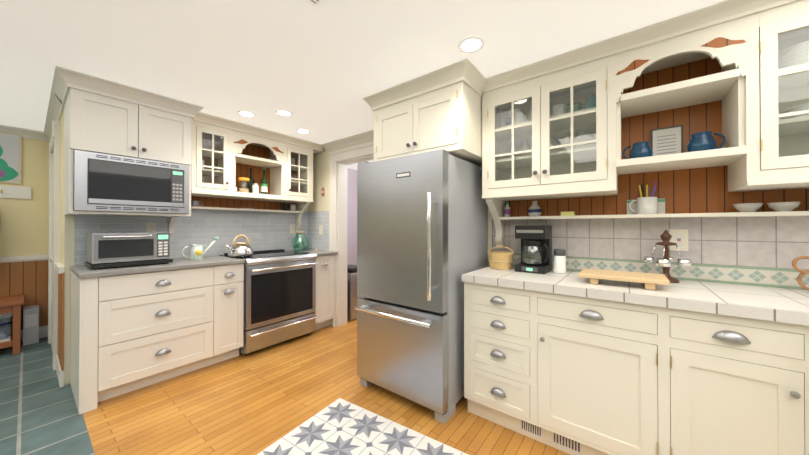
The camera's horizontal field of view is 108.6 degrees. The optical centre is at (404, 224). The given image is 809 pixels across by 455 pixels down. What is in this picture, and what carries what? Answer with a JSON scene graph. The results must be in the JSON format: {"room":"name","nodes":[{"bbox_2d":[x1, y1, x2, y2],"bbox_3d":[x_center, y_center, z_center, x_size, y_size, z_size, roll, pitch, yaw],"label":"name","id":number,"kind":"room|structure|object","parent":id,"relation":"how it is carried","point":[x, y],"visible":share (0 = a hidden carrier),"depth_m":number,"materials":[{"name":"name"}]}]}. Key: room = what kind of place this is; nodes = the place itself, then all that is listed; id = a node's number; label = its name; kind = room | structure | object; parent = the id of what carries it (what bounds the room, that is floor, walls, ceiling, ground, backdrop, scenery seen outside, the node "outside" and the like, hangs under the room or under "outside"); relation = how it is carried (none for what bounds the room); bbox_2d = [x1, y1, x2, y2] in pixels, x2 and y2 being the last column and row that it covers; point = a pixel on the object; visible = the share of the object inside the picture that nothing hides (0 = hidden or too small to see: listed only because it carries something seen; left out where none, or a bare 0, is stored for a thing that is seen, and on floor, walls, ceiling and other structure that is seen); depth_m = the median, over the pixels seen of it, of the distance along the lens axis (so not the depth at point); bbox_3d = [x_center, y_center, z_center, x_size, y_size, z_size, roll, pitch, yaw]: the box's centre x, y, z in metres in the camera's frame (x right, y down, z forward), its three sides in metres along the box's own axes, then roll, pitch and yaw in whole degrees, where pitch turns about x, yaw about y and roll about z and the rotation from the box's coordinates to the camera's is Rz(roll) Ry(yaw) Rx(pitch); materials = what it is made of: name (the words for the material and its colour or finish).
{"room":"kitchen","nodes":[
{"label":"kitchen","id":0,"kind":"room"},
{"bbox_2d":[0,137,48,256],"bbox_3d":[-5.167,0.106,1.770,0.100,2.260,3.850,0,0,38],"label":"wall","id":1,"kind":"structure","parent":0,"point":[24,227],"depth_m":3.14,"materials":[{"name":"beige paint"}]},
{"bbox_2d":[0,132,21,183],"bbox_3d":[-4.360,-0.694,2.721,0.024,0.520,0.935,0,0,38],"label":"picture","id":2,"kind":"object","parent":1,"relation":"attached to","point":[10,155],"visible":1,"depth_m":3.03},
{"bbox_2d":[0,185,30,198],"bbox_3d":[-4.410,-0.342,2.610,0.079,0.125,1.300,0,0,38],"label":"coat rack","id":3,"kind":"object","parent":1,"relation":"attached to","point":[15,192],"visible":0.97,"depth_m":3.06,"materials":[{"name":"white wood"}]},
{"bbox_2d":[0,260,47,330],"bbox_3d":[-5.122,0.740,1.732,0.012,0.750,3.850,0,0,38],"label":"wainscot","id":4,"kind":"structure","parent":1,"relation":"attached to","point":[28,280],"depth_m":3.12,"materials":[{"name":"brown wood"}]},
{"bbox_2d":[0,125,49,341],"bbox_3d":[-5.099,0.105,1.718,0.070,2.260,3.850,0,0,38],"label":"trim","id":5,"kind":"structure","parent":1,"relation":"attached to","point":[37,135],"depth_m":3.11,"materials":[{"name":"white wood"}]},
{"bbox_2d":[0,337,94,454],"bbox_3d":[-2.107,1.247,-0.557,7.780,0.050,3.900,0,0,38],"label":"floor","id":6,"kind":"structure","parent":0,"point":[40,414],"depth_m":1.94,"materials":[{"name":"tile"}]},
{"bbox_2d":[0,295,23,354],"bbox_3d":[-4.208,0.990,2.503,0.460,0.500,1.130,0,0,38],"label":"bench","id":7,"kind":"object","parent":6,"relation":"on","point":[10,304],"visible":1,"depth_m":2.79,"materials":[{"name":"brown wood"}]},
{"bbox_2d":[0,312,12,341],"bbox_3d":[-3.952,0.981,2.849,0.315,0.270,0.144,0,0,38],"label":"boot","id":8,"kind":"object","parent":7,"relation":"on","point":[5,326],"visible":0.73,"depth_m":2.86,"materials":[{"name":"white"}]},
{"bbox_2d":[23,305,38,345],"bbox_3d":[-3.947,1.058,3.072,0.181,0.369,0.100,0,0,38],"label":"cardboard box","id":9,"kind":"object","parent":6,"relation":"on","point":[30,324],"visible":1,"depth_m":3.02,"materials":[{"name":"grey cardboard"}]},
{"bbox_2d":[60,109,63,264],"bbox_3d":[-3.337,0.112,2.854,1.680,2.260,0.100,0,0,38],"label":"wall","id":10,"kind":"structure","parent":0,"point":[62,187],"depth_m":2.40,"materials":[{"name":"beige paint"}]},
{"bbox_2d":[44,91,63,386],"bbox_3d":[-3.301,0.111,2.720,1.700,2.260,0.070,0,0,38],"label":"trim","id":11,"kind":"structure","parent":10,"relation":"attached to","point":[52,129],"depth_m":2.50,"materials":[{"name":"white wood"}]},
{"bbox_2d":[58,273,64,370],"bbox_3d":[-3.284,0.746,2.739,1.700,0.750,0.012,0,0,38],"label":"wainscot","id":12,"kind":"structure","parent":10,"relation":"attached to","point":[61,318],"depth_m":2.25,"materials":[{"name":"brown wood"}]},
{"bbox_2d":[63,207,307,384],"bbox_3d":[-1.964,0.114,3.180,0.100,2.260,2.290,0,0,38],"label":"wall","id":13,"kind":"structure","parent":0,"point":[68,249],"depth_m":2.25,"materials":[{"name":"beige paint"}]},
{"bbox_2d":[51,65,203,234],"bbox_3d":[-2.201,-0.461,2.352,0.532,1.119,0.823,0,0,38],"label":"upper cabinet","id":14,"kind":"object","parent":13,"relation":"attached to","point":[104,116],"visible":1,"depth_m":2.16,"materials":[{"name":"white paint"}]},
{"bbox_2d":[73,150,188,213],"bbox_3d":[-2.208,-0.300,2.356,0.479,0.409,0.649,0,0,38],"label":"built-in microwave","id":15,"kind":"object","parent":14,"relation":"in","point":[108,183],"visible":1,"depth_m":2.17,"materials":[{"name":"silver metal"}]},
{"bbox_2d":[74,209,307,265],"bbox_3d":[-1.948,0.075,3.111,0.009,0.504,2.099,0,0,38],"label":"wall tile","id":16,"kind":"structure","parent":13,"relation":"attached to","point":[260,231],"depth_m":3.01,"materials":[{"name":"white tile"}]},
{"bbox_2d":[146,223,155,231],"bbox_3d":[-2.301,0.041,2.639,0.006,0.116,0.064,0,0,38],"label":"electrical outlet","id":17,"kind":"object","parent":16,"relation":"attached to","point":[150,227],"depth_m":2.64,"materials":[{"name":"white plastic"}]},
{"bbox_2d":[290,224,294,233],"bbox_3d":[-1.445,0.057,3.752,0.006,0.116,0.064,0,0,38],"label":"electrical outlet","id":18,"kind":"object","parent":16,"relation":"attached to","point":[292,226],"depth_m":3.75,"materials":[{"name":"white plastic"}]},
{"bbox_2d":[191,134,296,210],"bbox_3d":[-1.783,-0.548,3.319,0.004,0.745,1.275,0,0,38],"label":"beadboard","id":19,"kind":"object","parent":13,"relation":"attached to","point":[242,170],"visible":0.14,"depth_m":3.29,"materials":[{"name":"brown wood"}]},
{"bbox_2d":[191,112,323,231],"bbox_3d":[-1.595,-0.463,3.267,0.377,1.105,1.422,0,0,38],"label":"upper cabinet","id":20,"kind":"object","parent":13,"relation":"attached to","point":[234,138],"visible":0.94,"depth_m":3.05,"materials":[{"name":"white paint"}]},
{"bbox_2d":[191,200,201,206],"bbox_3d":[-2.040,-0.204,2.852,0.072,0.060,0.097,0,0,38],"label":"creamer","id":21,"kind":"object","parent":20,"relation":"on","point":[194,202],"visible":0.94,"depth_m":2.82,"materials":[{"name":"grey"}]},
{"bbox_2d":[238,177,249,192],"bbox_3d":[-1.728,-0.415,3.128,0.106,0.170,0.108,0,0,38],"label":"jar","id":22,"kind":"object","parent":20,"relation":"in","point":[246,180],"visible":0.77,"depth_m":3.09,"materials":[{"name":"clear glass"}]},
{"bbox_2d":[202,140,294,177],"bbox_3d":[-1.675,-0.573,3.207,0.096,0.507,1.086,0,0,38],"label":"contents","id":23,"kind":"object","parent":20,"relation":"in","point":[292,162],"depth_m":2.91,"materials":[{"name":"white"}]},
{"bbox_2d":[247,168,254,192],"bbox_3d":[-1.720,-0.479,3.254,0.074,0.300,0.074,0,0,38],"label":"wine bottle","id":24,"kind":"object","parent":20,"relation":"in","point":[250,183],"visible":0.73,"depth_m":3.23,"materials":[{"name":"grey"}]},
{"bbox_2d":[252,183,258,193],"bbox_3d":[-1.618,-0.388,3.156,0.062,0.116,0.064,0,0,38],"label":"jar","id":25,"kind":"object","parent":20,"relation":"in","point":[255,187],"visible":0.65,"depth_m":3.13,"materials":[{"name":"white ceramic"}]},
{"bbox_2d":[261,168,267,193],"bbox_3d":[-1.594,-0.485,3.303,0.074,0.312,0.074,0,0,38],"label":"olive oil bottle","id":26,"kind":"object","parent":20,"relation":"in","point":[264,185],"visible":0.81,"depth_m":3.28,"materials":[{"name":"green glass"}]},
{"bbox_2d":[282,203,288,210],"bbox_3d":[-1.469,-0.220,3.595,0.070,0.100,0.099,0,0,38],"label":"moka pot","id":27,"kind":"object","parent":20,"relation":"on","point":[284,206],"visible":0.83,"depth_m":3.56,"materials":[{"name":"black metal"}]},
{"bbox_2d":[290,204,295,210],"bbox_3d":[-1.405,-0.211,3.679,0.096,0.085,0.068,0,0,38],"label":"cup","id":28,"kind":"object","parent":20,"relation":"on","point":[292,207],"visible":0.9,"depth_m":3.66,"materials":[{"name":"white ceramic"}]},
{"bbox_2d":[83,319,569,454],"bbox_3d":[1.103,1.266,2.650,6.600,0.050,5.100,0,0,38],"label":"floor","id":29,"kind":"structure","parent":0,"point":[256,402],"depth_m":1.95,"materials":[{"name":"brown wood"}]},
{"bbox_2d":[70,263,243,413],"bbox_3d":[-2.035,0.798,2.474,0.635,0.884,1.022,0,0,38],"label":"base cabinet","id":30,"kind":"object","parent":29,"relation":"on","point":[132,332],"visible":0.96,"depth_m":2.18,"materials":[{"name":"white paint"}]},
{"bbox_2d":[70,256,244,278],"bbox_3d":[-2.037,0.339,2.475,0.633,0.029,1.029,0,0,38],"label":"countertop","id":31,"kind":"structure","parent":30,"relation":"on","point":[81,271],"depth_m":2.24,"materials":[{"name":"grey stone"}]},
{"bbox_2d":[84,232,172,269],"bbox_3d":[-2.191,0.193,2.323,0.383,0.259,0.465,0,0,38],"label":"toaster oven","id":32,"kind":"object","parent":31,"relation":"on","point":[110,249],"visible":1,"depth_m":2.20,"materials":[{"name":"silver metal"}]},
{"bbox_2d":[181,237,218,259],"bbox_3d":[-1.920,0.222,2.742,0.115,0.206,0.304,0,0,38],"label":"watering can","id":33,"kind":"object","parent":31,"relation":"on","point":[196,252],"visible":1,"depth_m":2.67,"materials":[{"name":"white"}]},
{"bbox_2d":[219,249,316,354],"bbox_3d":[-1.454,0.773,3.156,0.693,0.939,0.760,0,0,38],"label":"range","id":34,"kind":"object","parent":29,"relation":"on","point":[279,295],"visible":0.88,"depth_m":2.93,"materials":[{"name":"silver metal"}]},
{"bbox_2d":[225,234,253,256],"bbox_3d":[-1.665,0.209,2.928,0.228,0.220,0.263,0,0,38],"label":"kettle","id":35,"kind":"object","parent":34,"relation":"on","point":[241,249],"visible":1,"depth_m":2.87,"materials":[{"name":"silver metal"}]},
{"bbox_2d":[315,254,335,329],"bbox_3d":[-1.163,0.804,3.607,0.635,0.884,0.302,0,0,38],"label":"base cabinet","id":36,"kind":"object","parent":29,"relation":"on","point":[325,309],"visible":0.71,"depth_m":3.45,"materials":[{"name":"white paint"}]},
{"bbox_2d":[289,249,337,255],"bbox_3d":[-1.158,0.346,3.618,0.633,0.029,0.323,0,0,38],"label":"countertop","id":37,"kind":"structure","parent":36,"relation":"on","point":[320,252],"depth_m":3.53,"materials":[{"name":"grey stone"}]},
{"bbox_2d":[292,232,308,250],"bbox_3d":[-1.316,0.209,3.677,0.194,0.242,0.194,0,0,38],"label":"glass jar","id":38,"kind":"object","parent":37,"relation":"on","point":[302,243],"visible":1,"depth_m":3.63,"materials":[{"name":"green glass"}]},
{"bbox_2d":[347,265,360,320],"bbox_3d":[-0.728,0.908,3.946,0.328,0.679,0.288,0,0,38],"label":"trash can","id":39,"kind":"object","parent":29,"relation":"on","point":[352,296],"visible":0.4,"depth_m":3.77,"materials":[{"name":"metal"}]},
{"bbox_2d":[257,398,467,454],"bbox_3d":[0.159,1.227,1.107,2.070,0.008,0.943,0,0,33],"label":"runner rug","id":40,"kind":"object","parent":29,"relation":"on","point":[339,426],"visible":1,"depth_m":1.67,"materials":[{"name":"white fabric"}]},
{"bbox_2d":[354,149,487,423],"bbox_3d":[0.139,0.380,2.275,0.755,1.718,0.819,0,0,38],"label":"fridge","id":41,"kind":"object","parent":29,"relation":"on","point":[422,233],"visible":1,"depth_m":1.97,"materials":[{"name":"grey metal"}]},
{"bbox_2d":[464,282,527,436],"bbox_3d":[0.767,0.803,1.964,0.508,0.868,0.594,0,0,38],"label":"base cabinet","id":42,"kind":"object","parent":29,"relation":"on","point":[495,317],"depth_m":1.75,"materials":[{"name":"white paint"}]},
{"bbox_2d":[528,290,655,454],"bbox_3d":[1.120,0.801,1.693,0.585,0.868,0.594,0,0,38],"label":"base cabinet","id":43,"kind":"object","parent":29,"relation":"on","point":[573,375],"depth_m":1.47,"materials":[{"name":"white paint"}]},
{"bbox_2d":[652,306,808,454],"bbox_3d":[1.496,0.799,1.404,0.446,0.868,0.594,0,0,38],"label":"base cabinet","id":44,"kind":"object","parent":29,"relation":"on","point":[722,384],"depth_m":1.18,"materials":[{"name":"white paint"}]},
{"bbox_2d":[462,266,808,325],"bbox_3d":[1.110,0.343,1.689,1.400,0.046,0.616,0,0,38],"label":"countertop","id":45,"kind":"structure","parent":44,"relation":"on","point":[751,301],"depth_m":1.38,"materials":[{"name":"tile"}]},
{"bbox_2d":[487,246,513,269],"bbox_3d":[0.707,0.242,2.141,0.193,0.160,0.188,0,0,38],"label":"basket","id":46,"kind":"object","parent":45,"relation":"on","point":[501,260],"visible":1,"depth_m":2.08,"materials":[{"name":"brown wood"}]},
{"bbox_2d":[515,225,551,273],"bbox_3d":[0.900,0.164,2.017,0.199,0.315,0.222,0,0,38],"label":"coffee maker","id":47,"kind":"object","parent":45,"relation":"on","point":[536,248],"visible":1,"depth_m":1.96,"materials":[{"name":"black plastic"}]},
{"bbox_2d":[553,249,565,273],"bbox_3d":[1.030,0.242,1.930,0.076,0.158,0.076,0,0,38],"label":"canister","id":48,"kind":"object","parent":45,"relation":"on","point":[559,264],"visible":1,"depth_m":1.90,"materials":[{"name":"white ceramic"}]},
{"bbox_2d":[578,268,669,289],"bbox_3d":[1.164,0.291,1.562,0.370,0.055,0.240,0,0,38],"label":"cutting board","id":49,"kind":"object","parent":45,"relation":"on","point":[648,280],"visible":1,"depth_m":1.50,"materials":[{"name":"brown wood"}]},
{"bbox_2d":[643,230,691,282],"bbox_3d":[1.473,0.174,1.633,0.201,0.290,0.200,0,0,38],"label":"stand","id":50,"kind":"object","parent":45,"relation":"on","point":[665,262],"visible":0.94,"depth_m":1.61,"materials":[{"name":"brown wood"}]},
{"bbox_2d":[763,286,808,306],"bbox_3d":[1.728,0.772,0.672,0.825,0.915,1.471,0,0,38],"label":"countertop","id":51,"kind":"structure","parent":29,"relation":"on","point":[801,296],"depth_m":1.34,"materials":[{"name":"white tile"}]},
{"bbox_2d":[792,256,808,289],"bbox_3d":[1.889,0.228,1.308,0.184,0.163,0.122,0,0,38],"label":"sculpture","id":52,"kind":"object","parent":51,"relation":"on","point":[800,275],"visible":1,"depth_m":1.35,"materials":[{"name":"orange wood"}]},
{"bbox_2d":[347,168,356,264],"bbox_3d":[-1.233,0.124,4.951,0.100,2.260,1.410,0,0,38],"label":"wall","id":53,"kind":"structure","parent":0,"point":[351,216],"depth_m":5.22,"materials":[{"name":"purple"}]},
{"bbox_2d":[0,0,725,169],"bbox_3d":[-0.553,-1.051,1.477,7.780,0.050,9.000,0,0,38],"label":"ceiling","id":54,"kind":"structure","parent":0,"point":[322,71],"depth_m":1.66,"materials":[{"name":"white paint"}]},
{"bbox_2d":[237,110,255,116],"bbox_3d":[-1.451,-1.017,2.672,0.154,0.005,0.154,0,0,38],"label":"recessed light","id":55,"kind":"object","parent":54,"relation":"in","point":[246,113],"visible":1,"depth_m":2.66,"materials":[{"name":"white"}]},
{"bbox_2d":[275,110,292,116],"bbox_3d":[-1.099,-1.017,2.654,0.154,0.005,0.154,0,0,38],"label":"recessed light","id":56,"kind":"object","parent":54,"relation":"in","point":[286,113],"visible":1,"depth_m":2.65,"materials":[{"name":"white"}]},
{"bbox_2d":[296,129,310,132],"bbox_3d":[-1.099,-1.014,3.152,0.154,0.005,0.154,0,0,38],"label":"recessed light","id":57,"kind":"object","parent":54,"relation":"in","point":[303,130],"visible":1,"depth_m":3.13,"materials":[{"name":"white"}]},
{"bbox_2d":[304,0,326,7],"bbox_3d":[-0.438,-1.023,1.200,0.180,0.008,0.300,0,0,38],"label":"ceiling vent","id":58,"kind":"object","parent":54,"relation":"in","point":[315,3],"visible":1,"depth_m":1.34,"materials":[{"name":"white"}]},
{"bbox_2d":[457,36,484,52],"bbox_3d":[0.379,-1.022,1.656,0.154,0.005,0.154,0,0,38],"label":"recessed light","id":59,"kind":"object","parent":54,"relation":"in","point":[469,44],"visible":1,"depth_m":1.65,"materials":[{"name":"white"}]},
{"bbox_2d":[308,140,803,289],"bbox_3d":[1.070,0.108,2.204,6.100,2.260,0.140,0,0,38],"label":"wall","id":60,"kind":"structure","parent":0,"point":[320,172],"depth_m":3.75,"materials":[{"name":"beige"}]},
{"bbox_2d":[308,211,328,250],"bbox_3d":[-1.128,0.079,3.799,0.469,0.504,0.009,0,0,38],"label":"wall tiles","id":61,"kind":"structure","parent":60,"relation":"attached to","point":[316,219],"depth_m":3.79,"materials":[{"name":"white tile"}]},
{"bbox_2d":[319,225,322,234],"bbox_3d":[-1.083,0.072,3.751,0.070,0.120,0.012,0,0,38],"label":"light switch","id":62,"kind":"object","parent":61,"relation":"attached to","point":[320,229],"visible":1,"depth_m":3.74,"materials":[{"name":"white plastic"}]},
{"bbox_2d":[321,187,324,195],"bbox_3d":[-1.050,-0.424,3.740,0.060,0.113,0.011,0,0,38],"label":"ornament","id":63,"kind":"object","parent":60,"relation":"attached to","point":[322,191],"visible":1,"depth_m":3.73,"materials":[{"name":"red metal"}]},
{"bbox_2d":[321,130,373,151],"bbox_3d":[1.198,-0.981,1.979,5.615,0.085,0.070,0,0,38],"label":"crown molding","id":64,"kind":"structure","parent":60,"relation":"attached to","point":[363,137],"depth_m":3.39,"materials":[{"name":"white wood"}]},
{"bbox_2d":[329,142,373,326],"bbox_3d":[-0.463,0.172,3.360,1.070,2.145,0.174,0,0,38],"label":"door frame","id":65,"kind":"structure","parent":60,"relation":"attached to","point":[340,160],"depth_m":3.58,"materials":[{"name":"white wood"}]},
{"bbox_2d":[363,58,485,166],"bbox_3d":[0.232,-0.753,2.333,0.910,0.535,0.677,0,0,38],"label":"upper cabinet","id":66,"kind":"object","parent":60,"relation":"attached to","point":[440,108],"visible":0.9,"depth_m":2.04,"materials":[{"name":"white paint"}]},
{"bbox_2d":[482,64,529,250],"bbox_3d":[0.834,-0.395,2.087,0.442,1.254,0.332,0,0,38],"label":"upper cabinet","id":67,"kind":"object","parent":60,"relation":"attached to","point":[506,94],"depth_m":2.05,"materials":[{"name":"white paint"}]},
{"bbox_2d":[503,40,808,179],"bbox_3d":[1.338,-0.514,1.704,1.551,0.572,0.250,0,0,38],"label":"contents","id":68,"kind":"object","parent":67,"relation":"in","point":[784,62],"depth_m":1.78,"materials":[{"name":"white ceramic"}]},
{"bbox_2d":[530,41,605,199],"bbox_3d":[1.102,-0.396,1.880,0.442,1.254,0.332,0,0,38],"label":"upper cabinet","id":69,"kind":"object","parent":60,"relation":"attached to","point":[578,169],"depth_m":1.82,"materials":[{"name":"white paint"}]},
{"bbox_2d":[492,216,808,289],"bbox_3d":[1.583,0.137,1.714,2.190,0.364,0.009,0,0,38],"label":"wall tiles","id":70,"kind":"structure","parent":60,"relation":"attached to","point":[760,251],"depth_m":1.65,"materials":[{"name":"white tile"}]},
{"bbox_2d":[669,229,687,250],"bbox_3d":[1.599,0.090,1.694,0.080,0.124,0.007,0,0,38],"label":"outlet","id":71,"kind":"object","parent":70,"relation":"attached to","point":[680,237],"visible":0.96,"depth_m":1.69,"materials":[{"name":"white plastic"}]},
{"bbox_2d":[505,57,808,216],"bbox_3d":[1.601,-0.487,1.696,2.135,0.885,0.004,0,0,38],"label":"beadboard","id":72,"kind":"object","parent":60,"relation":"attached to","point":[699,190],"visible":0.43,"depth_m":1.70,"materials":[{"name":"brown wood"}]},
{"bbox_2d":[499,211,808,219],"bbox_3d":[1.579,-0.050,1.615,2.075,0.020,0.147,0,0,38],"label":"shelf","id":73,"kind":"object","parent":72,"relation":"attached to","point":[750,214],"visible":0.94,"depth_m":1.62,"materials":[{"name":"white paint"}]},
{"bbox_2d":[504,202,509,216],"bbox_3d":[0.791,-0.116,2.236,0.045,0.116,0.045,0,0,38],"label":"bottle","id":74,"kind":"object","parent":73,"relation":"on","point":[507,211],"visible":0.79,"depth_m":2.22,"materials":[{"name":"purple plastic"}]},
{"bbox_2d":[528,201,541,215],"bbox_3d":[0.947,-0.114,2.110,0.097,0.112,0.097,0,0,38],"label":"vase","id":75,"kind":"object","parent":73,"relation":"on","point":[534,209],"visible":0.79,"depth_m":2.08,"materials":[{"name":"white ceramic"}]},
{"bbox_2d":[561,211,574,215],"bbox_3d":[1.111,-0.073,1.974,0.075,0.028,0.075,0,0,38],"label":"stack","id":76,"kind":"object","parent":73,"relation":"on","point":[571,213],"visible":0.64,"depth_m":1.94,"materials":[{"name":"yellow"}]},
{"bbox_2d":[629,182,657,213],"bbox_3d":[1.424,-0.153,1.737,0.135,0.186,0.095,0,0,38],"label":"cup","id":77,"kind":"object","parent":73,"relation":"on","point":[647,204],"visible":0.92,"depth_m":1.70,"materials":[{"name":"white ceramic"}]},
{"bbox_2d":[627,198,664,213],"bbox_3d":[1.473,-0.107,1.778,0.180,0.095,0.004,0,0,38],"label":"card","id":78,"kind":"object","parent":73,"relation":"on","point":[661,206],"visible":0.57,"depth_m":1.74,"materials":[{"name":"white paper"}]},
{"bbox_2d":[733,203,769,211],"bbox_3d":[1.752,-0.084,1.485,0.100,0.045,0.098,0,0,38],"label":"stoneware bowl","id":79,"kind":"object","parent":73,"relation":"on","point":[743,207],"depth_m":1.46,"materials":[{"name":"white ceramic"}]},
{"bbox_2d":[770,202,799,211],"bbox_3d":[1.844,-0.085,1.414,0.100,0.045,0.098,0,0,38],"label":"stoneware bowl","id":80,"kind":"object","parent":73,"relation":"on","point":[775,206],"depth_m":1.39,"materials":[{"name":"white ceramic"}]},
{"bbox_2d":[602,0,741,195],"bbox_3d":[1.467,-0.398,1.600,0.559,1.254,0.332,0,0,38],"label":"upper cabinet","id":81,"kind":"object","parent":60,"relation":"attached to","point":[715,31],"depth_m":1.51,"materials":[{"name":"white paint"}]},
{"bbox_2d":[622,141,652,158],"bbox_3d":[1.358,-0.413,1.695,0.139,0.114,0.109,0,0,38],"label":"pitcher","id":82,"kind":"object","parent":81,"relation":"in","point":[640,149],"visible":0.62,"depth_m":1.65,"materials":[{"name":"blue ceramic"}]},
{"bbox_2d":[650,125,683,155],"bbox_3d":[1.551,-0.468,1.721,0.145,0.215,0.017,0,0,38],"label":"certificate","id":83,"kind":"object","parent":81,"relation":"in","point":[666,140],"visible":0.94,"depth_m":1.71,"materials":[{"name":"white paper"}]},
{"bbox_2d":[686,131,725,151],"bbox_3d":[1.572,-0.417,1.518,0.145,0.120,0.114,0,0,38],"label":"pitcher","id":84,"kind":"object","parent":81,"relation":"in","point":[702,141],"visible":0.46,"depth_m":1.49,"materials":[{"name":"blue ceramic"}]},
{"bbox_2d":[742,0,808,191],"bbox_3d":[1.852,-0.399,1.304,0.489,1.254,0.332,0,0,38],"label":"upper cabinet","id":85,"kind":"object","parent":60,"relation":"attached to","point":[752,86],"depth_m":1.30,"materials":[{"name":"white paint"}]}
]}

